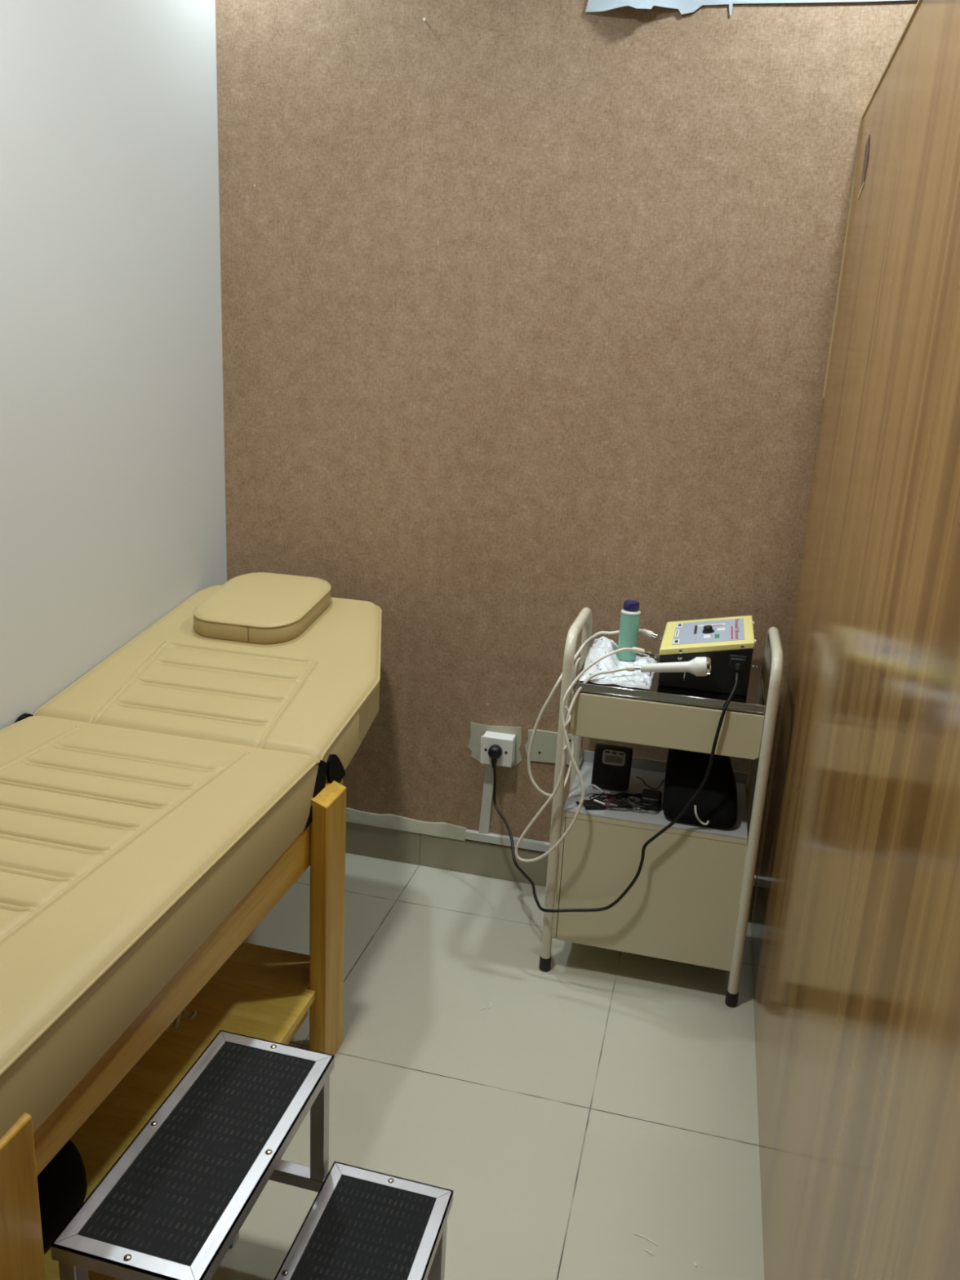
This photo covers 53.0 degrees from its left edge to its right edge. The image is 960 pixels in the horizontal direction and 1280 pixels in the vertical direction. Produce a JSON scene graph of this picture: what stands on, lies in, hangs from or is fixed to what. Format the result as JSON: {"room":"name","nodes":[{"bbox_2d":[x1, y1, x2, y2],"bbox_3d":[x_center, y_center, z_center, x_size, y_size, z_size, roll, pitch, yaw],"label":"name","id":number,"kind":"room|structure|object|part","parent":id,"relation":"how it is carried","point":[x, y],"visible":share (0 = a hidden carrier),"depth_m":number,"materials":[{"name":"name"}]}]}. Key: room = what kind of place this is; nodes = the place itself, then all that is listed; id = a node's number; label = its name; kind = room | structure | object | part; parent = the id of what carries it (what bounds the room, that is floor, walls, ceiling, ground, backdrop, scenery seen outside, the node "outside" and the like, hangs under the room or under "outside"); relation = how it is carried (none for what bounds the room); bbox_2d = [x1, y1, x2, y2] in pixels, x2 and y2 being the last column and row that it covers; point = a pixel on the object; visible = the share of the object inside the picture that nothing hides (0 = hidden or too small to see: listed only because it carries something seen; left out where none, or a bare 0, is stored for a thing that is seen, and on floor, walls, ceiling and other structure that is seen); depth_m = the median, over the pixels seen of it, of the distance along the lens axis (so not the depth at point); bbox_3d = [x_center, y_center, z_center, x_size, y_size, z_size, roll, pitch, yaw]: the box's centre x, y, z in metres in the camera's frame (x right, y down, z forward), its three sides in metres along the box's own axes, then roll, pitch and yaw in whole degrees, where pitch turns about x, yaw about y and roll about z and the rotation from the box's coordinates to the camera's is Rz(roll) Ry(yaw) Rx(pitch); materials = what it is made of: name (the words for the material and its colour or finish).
{"room":"examination room","nodes":[
{"label":"examination room","id":0,"kind":"room"},
{"bbox_2d":[0,0,226,729],"bbox_3d":[-1.222,-0.250,0.611,0.100,2.750,4.300,7,16,13],"label":"wall","id":1,"kind":"structure","parent":0,"point":[113,517],"depth_m":2.04,"materials":[{"name":"white paint"}]},
{"bbox_2d":[210,852,764,1279],"bbox_3d":[0.306,1.286,0.618,3.400,0.060,4.300,7,16,13],"label":"floor","id":2,"kind":"structure","parent":0,"point":[602,1097],"depth_m":1.91,"materials":[{"name":"tile"}]},
{"bbox_2d":[0,585,382,1279],"bbox_3d":[-0.655,0.491,1.727,0.668,0.787,1.872,7,16,13],"label":"bed","id":3,"kind":"object","parent":2,"relation":"on","point":[157,808],"visible":0.88,"depth_m":1.59,"materials":[{"name":"beige leather"}]},
{"bbox_3d":[-0.518,0.786,1.054,0.034,0.589,0.100,7,16,13],"label":"leg","id":4,"kind":"part","parent":3,"relation":"part of","materials":[{"name":"brown wood"}]},
{"bbox_2d":[36,1139,87,1251],"bbox_3d":[-0.654,0.739,1.319,0.183,0.157,0.197,7,16,13],"label":"bag","id":5,"kind":"object","parent":3,"relation":"on","point":[62,1184],"visible":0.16,"depth_m":1.31,"materials":[{"name":"black fabric"}]},
{"bbox_3d":[-0.455,0.502,1.344,0.033,0.093,1.178,7,16,13],"label":"rail","id":6,"kind":"part","parent":3,"relation":"part of","materials":[{"name":"brown wood"}]},
{"bbox_2d":[44,942,315,1279],"bbox_3d":[-0.704,0.756,1.580,0.594,0.018,0.995,7,16,13],"label":"shelf","id":7,"kind":"object","parent":3,"relation":"attached to","point":[260,992],"depth_m":1.75,"materials":[{"name":"brown wood"}]},
{"bbox_2d":[192,572,331,644],"bbox_3d":[-0.531,-0.083,2.365,0.275,0.100,0.311,7,16,13],"label":"pillow","id":8,"kind":"object","parent":3,"relation":"on","point":[258,607],"visible":1,"depth_m":2.30,"materials":[{"name":"beige leather"}]},
{"bbox_3d":[-0.300,0.566,1.895,0.034,0.589,0.098,7,16,13],"label":"leg","id":9,"kind":"part","parent":3,"relation":"part of","materials":[{"name":"brown wood"}]},
{"bbox_2d":[50,1030,453,1279],"bbox_3d":[-0.269,0.843,1.287,0.376,0.382,0.390,7,16,13],"label":"step stool","id":10,"kind":"object","parent":2,"relation":"on","point":[171,1206],"visible":1,"depth_m":1.29,"materials":[{"name":"black rubber"}]},
{"bbox_3d":[-0.479,0.875,1.158,0.022,0.367,0.022,7,16,13],"label":"leg","id":11,"kind":"part","parent":10,"relation":"part of","materials":[{"name":"metal"}]},
{"bbox_3d":[-0.397,0.706,1.087,0.184,0.021,0.020,7,16,13],"label":"edge trim","id":12,"kind":"part","parent":10,"relation":"part of","materials":[{"name":"metal"}]},
{"bbox_3d":[-0.432,0.651,1.279,0.020,0.021,0.389,7,16,13],"label":"edge trim","id":13,"kind":"part","parent":10,"relation":"part of","materials":[{"name":"metal"}]},
{"bbox_3d":[-0.392,0.786,1.496,0.022,0.367,0.022,7,16,13],"label":"leg","id":14,"kind":"part","parent":10,"relation":"part of","materials":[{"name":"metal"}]},
{"bbox_3d":[-0.272,0.669,1.242,0.020,0.021,0.389,7,16,13],"label":"edge trim","id":15,"kind":"part","parent":10,"relation":"part of","materials":[{"name":"metal"}]},
{"bbox_3d":[-0.307,0.615,1.434,0.184,0.021,0.020,7,16,13],"label":"edge trim","id":16,"kind":"part","parent":10,"relation":"part of","materials":[{"name":"metal"}]},
{"bbox_3d":[-0.227,0.826,1.464,0.320,0.022,0.022,7,16,13],"label":"cross rail","id":17,"kind":"part","parent":10,"relation":"part of","materials":[{"name":"metal"}]},
{"bbox_3d":[-0.261,0.855,1.288,0.020,0.021,0.389,7,16,13],"label":"edge trim","id":18,"kind":"part","parent":10,"relation":"part of","materials":[{"name":"metal"}]},
{"bbox_3d":[-0.239,0.720,1.439,0.022,0.194,0.022,7,16,13],"label":"leg","id":19,"kind":"part","parent":10,"relation":"part of","materials":[{"name":"metal"}]},
{"bbox_3d":[-0.134,0.819,1.443,0.188,0.021,0.020,7,16,13],"label":"edge trim","id":20,"kind":"part","parent":10,"relation":"part of","materials":[{"name":"metal"}]},
{"bbox_3d":[-0.097,0.874,1.250,0.020,0.021,0.389,7,16,13],"label":"edge trim","id":21,"kind":"part","parent":10,"relation":"part of","materials":[{"name":"metal"}]},
{"bbox_3d":[-0.064,0.916,1.445,0.022,0.177,0.022,7,16,13],"label":"leg","id":22,"kind":"part","parent":10,"relation":"part of","materials":[{"name":"metal"}]},
{"bbox_2d":[634,1233,657,1245],"bbox_3d":[0.273,0.986,1.585,0.040,0.001,0.004,11,18,28],"label":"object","id":23,"kind":"object","parent":2,"relation":"on","point":[634,1233],"visible":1,"depth_m":1.59,"materials":[{"name":"white plastic"}]},
{"bbox_2d":[538,607,783,1007],"bbox_3d":[0.421,0.371,2.277,0.461,0.834,0.321,7,16,13],"label":"trolley","id":24,"kind":"object","parent":2,"relation":"on","point":[689,901],"visible":0.92,"depth_m":2.16,"materials":[{"name":"beige metal"}]},
{"bbox_3d":[0.211,0.332,2.320,0.024,0.804,0.316,7,16,13],"label":"frame","id":25,"kind":"part","parent":24,"relation":"part of","materials":[{"name":"beige metal"}]},
{"bbox_2d":[575,800,604,809],"bbox_3d":[0.253,0.376,2.203,0.065,0.012,0.034,3,15,-1],"label":"adapter","id":26,"kind":"object","parent":24,"relation":"on","point":[588,804],"visible":0.8,"depth_m":2.19,"materials":[{"name":"black plastic"}]},
{"bbox_2d":[591,742,633,790],"bbox_3d":[0.316,0.303,2.306,0.089,0.102,0.050,7,16,13],"label":"stimulator","id":27,"kind":"object","parent":24,"relation":"on","point":[611,767],"visible":1,"depth_m":2.29,"materials":[{"name":"black plastic"}]},
{"bbox_2d":[514,647,711,862],"bbox_3d":[0.288,0.260,2.155,0.395,0.507,0.126,3,15,1],"label":"probe","id":28,"kind":"object","parent":24,"relation":"on","point":[698,666],"visible":1,"depth_m":2.10,"materials":[{"name":"white plastic"}]},
{"bbox_3d":[0.220,0.267,2.134,0.251,0.497,0.075,-2,16,-17],"label":"cord","id":29,"kind":"part","parent":28,"relation":"part of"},
{"bbox_3d":[0.416,0.053,2.065,0.142,0.050,0.041,7,16,13],"label":"handle","id":30,"kind":"part","parent":28,"relation":"part of","materials":[{"name":"white plastic"}]},
{"bbox_2d":[578,635,657,688],"bbox_3d":[0.330,0.042,2.231,0.157,0.041,0.305,7,16,13],"label":"plastic bag","id":31,"kind":"object","parent":24,"relation":"on","point":[602,646],"visible":0.8,"depth_m":2.18,"materials":[{"name":"white plastic"}]},
{"bbox_2d":[617,600,640,661],"bbox_3d":[0.352,-0.023,2.274,0.046,0.140,0.046,7,16,13],"label":"bottle","id":32,"kind":"object","parent":31,"relation":"on","point":[630,613],"visible":1,"depth_m":2.26,"materials":[{"name":"teal plastic"}]},
{"bbox_2d":[588,776,664,808],"bbox_3d":[0.340,0.350,2.252,0.170,0.044,0.159,7,16,13],"label":"lead","id":33,"kind":"object","parent":24,"relation":"on","point":[622,795],"visible":0.94,"depth_m":2.21,"materials":[{"name":"black plastic"}]},
{"bbox_2d":[640,788,662,811],"bbox_3d":[0.395,0.369,2.223,0.045,0.030,0.057,7,16,13],"label":"charger","id":34,"kind":"object","parent":24,"relation":"on","point":[648,796],"visible":0.97,"depth_m":2.20,"materials":[{"name":"black plastic"}]},
{"bbox_3d":[0.382,0.576,2.187,0.400,0.316,0.006,7,16,13],"label":"panel","id":35,"kind":"part","parent":24,"relation":"part of","materials":[{"name":"beige metal"}]},
{"bbox_2d":[562,750,747,839],"bbox_3d":[0.423,0.358,2.279,0.407,0.036,0.305,7,16,13],"label":"shelf","id":36,"kind":"object","parent":24,"relation":"attached to","point":[651,771],"depth_m":2.20,"materials":[{"name":"grey metal"}]},
{"bbox_3d":[0.398,0.184,2.083,0.409,0.100,0.012,7,16,13],"label":"drawer","id":37,"kind":"part","parent":24,"relation":"part of","materials":[{"name":"beige metal"}]},
{"bbox_2d":[572,653,765,713],"bbox_3d":[0.437,0.086,2.204,0.407,0.018,0.305,7,16,13],"label":"steel tray","id":38,"kind":"object","parent":24,"relation":"on","point":[658,696],"depth_m":2.08,"materials":[{"name":"metal"}]},
{"bbox_2d":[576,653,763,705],"bbox_3d":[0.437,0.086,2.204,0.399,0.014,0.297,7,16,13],"label":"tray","id":39,"kind":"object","parent":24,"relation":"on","point":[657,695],"depth_m":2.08,"materials":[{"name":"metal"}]},
{"bbox_2d":[662,748,737,828],"bbox_3d":[0.509,0.313,2.202,0.169,0.160,0.225,7,16,13],"label":"pouch","id":40,"kind":"object","parent":24,"relation":"on","point":[715,805],"visible":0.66,"depth_m":2.14,"materials":[{"name":"black fabric"}]},
{"bbox_3d":[0.485,0.385,2.112,0.036,0.041,0.010,9,17,21],"label":"pull cord","id":41,"kind":"part","parent":40,"relation":"part of","materials":[{"name":"white plastic"}]},
{"bbox_2d":[648,615,756,695],"bbox_3d":[0.505,0.026,2.178,0.215,0.122,0.300,7,16,13],"label":"ultrasound therapy machine","id":42,"kind":"object","parent":24,"relation":"on","point":[719,639],"visible":0.99,"depth_m":2.09,"materials":[{"name":"black plastic"}]},
{"bbox_2d":[527,628,657,796],"bbox_3d":[0.246,0.160,2.295,0.342,0.366,0.123,-8,19,-36],"label":"lead","id":43,"kind":"object","parent":42,"relation":"attached to","point":[650,633],"visible":0.66,"depth_m":2.25,"materials":[{"name":"white plastic"}]},
{"bbox_2d":[488,657,745,912],"bbox_3d":[0.219,0.299,2.251,0.680,0.645,0.238,15,20,38],"label":"power cord","id":44,"kind":"object","parent":42,"relation":"hanging from","point":[495,751],"visible":0.99,"depth_m":2.15,"materials":[{"name":"black plastic"}]},
{"bbox_2d":[654,653,659,659],"bbox_3d":[0.397,0.036,2.148,0.014,0.013,0.013,7,16,13],"label":"socket","id":45,"kind":"object","parent":42,"relation":"attached to","point":[656,655],"depth_m":2.14,"materials":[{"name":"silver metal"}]},
{"bbox_3d":[0.517,-0.013,2.187,0.196,0.052,0.258,7,16,13],"label":"lid","id":46,"kind":"part","parent":42,"relation":"part of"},
{"bbox_3d":[0.519,-0.020,2.183,0.151,0.030,0.202,7,16,13],"label":"control panel","id":47,"kind":"part","parent":42,"relation":"part of","materials":[{"name":"grey plastic"}]},
{"bbox_3d":[0.515,-0.024,2.171,0.026,0.018,0.026,7,16,13],"label":"knob","id":48,"kind":"part","parent":42,"relation":"part of","materials":[{"name":"black plastic"}]},
{"bbox_3d":[0.631,0.381,2.224,0.024,0.804,0.316,7,16,13],"label":"frame","id":49,"kind":"part","parent":24,"relation":"part of","materials":[{"name":"beige metal"}]},
{"bbox_2d":[215,0,918,886],"bbox_3d":[0.936,-0.578,2.204,3.300,2.750,0.100,7,16,13],"label":"wall","id":50,"kind":"structure","parent":0,"point":[527,307],"depth_m":2.32,"materials":[{"name":"brown paper"}]},
{"bbox_2d":[346,807,466,840],"bbox_3d":[-0.379,0.501,2.768,0.702,0.040,0.012,7,16,13],"label":"trim","id":51,"kind":"structure","parent":50,"relation":"attached to","point":[442,829],"depth_m":2.73,"materials":[{"name":"paint"}]},
{"bbox_2d":[422,17,431,27],"bbox_3d":[-0.120,-1.399,2.184,0.007,0.007,0.048,7,16,13],"label":"nail","id":52,"kind":"object","parent":50,"relation":"attached to","point":[424,18],"visible":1,"depth_m":2.17,"materials":[{"name":"metal"}]},
{"bbox_2d":[478,764,493,834],"bbox_3d":[0.021,0.428,2.645,0.037,0.223,0.012,7,16,13],"label":"duct","id":53,"kind":"object","parent":50,"relation":"attached to","point":[487,793],"visible":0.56,"depth_m":2.64,"materials":[{"name":"white plastic"}]},
{"bbox_2d":[467,722,521,765],"bbox_3d":[0.041,0.286,2.608,0.152,0.125,0.002,7,16,13],"label":"trim","id":54,"kind":"structure","parent":50,"relation":"attached to","point":[477,730],"depth_m":2.60,"materials":[{"name":"paint"}]},
{"bbox_2d":[480,731,515,767],"bbox_3d":[0.049,0.291,2.579,0.087,0.078,0.050,7,16,13],"label":"wall socket","id":55,"kind":"object","parent":50,"relation":"attached to","point":[506,742],"visible":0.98,"depth_m":2.56,"materials":[{"name":"white plastic"}]},
{"bbox_2d":[524,729,571,764],"bbox_3d":[0.193,0.288,2.567,0.151,0.092,0.006,7,16,13],"label":"plate","id":56,"kind":"object","parent":50,"relation":"attached to","point":[544,748],"visible":0.62,"depth_m":2.57,"materials":[{"name":"white plastic"}]},
{"bbox_2d":[345,821,755,921],"bbox_3d":[-0.012,0.612,2.703,1.507,0.101,0.009,7,16,13],"label":"baseboard","id":57,"kind":"structure","parent":50,"relation":"attached to","point":[468,856],"depth_m":2.72,"materials":[{"name":"beige tile"}]},
{"bbox_2d":[464,829,756,886],"bbox_3d":[0.340,0.585,2.601,0.785,0.024,0.016,7,16,13],"label":"duct","id":58,"kind":"object","parent":50,"relation":"attached to","point":[494,838],"visible":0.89,"depth_m":2.65,"materials":[{"name":"white plastic"}]},
{"bbox_2d":[585,0,907,15],"bbox_3d":[0.864,-1.405,1.932,1.302,0.239,0.035,7,16,13],"label":"trim","id":59,"kind":"structure","parent":50,"relation":"attached to","point":[685,6],"depth_m":2.06,"materials":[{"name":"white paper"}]},
{"bbox_2d":[750,0,959,1279],"bbox_3d":[0.431,0.175,0.933,0.046,1.924,2.900,7,16,13],"label":"wall","id":60,"kind":"structure","parent":0,"point":[855,921],"depth_m":1.17,"materials":[{"name":"brown wood"}]}
]}

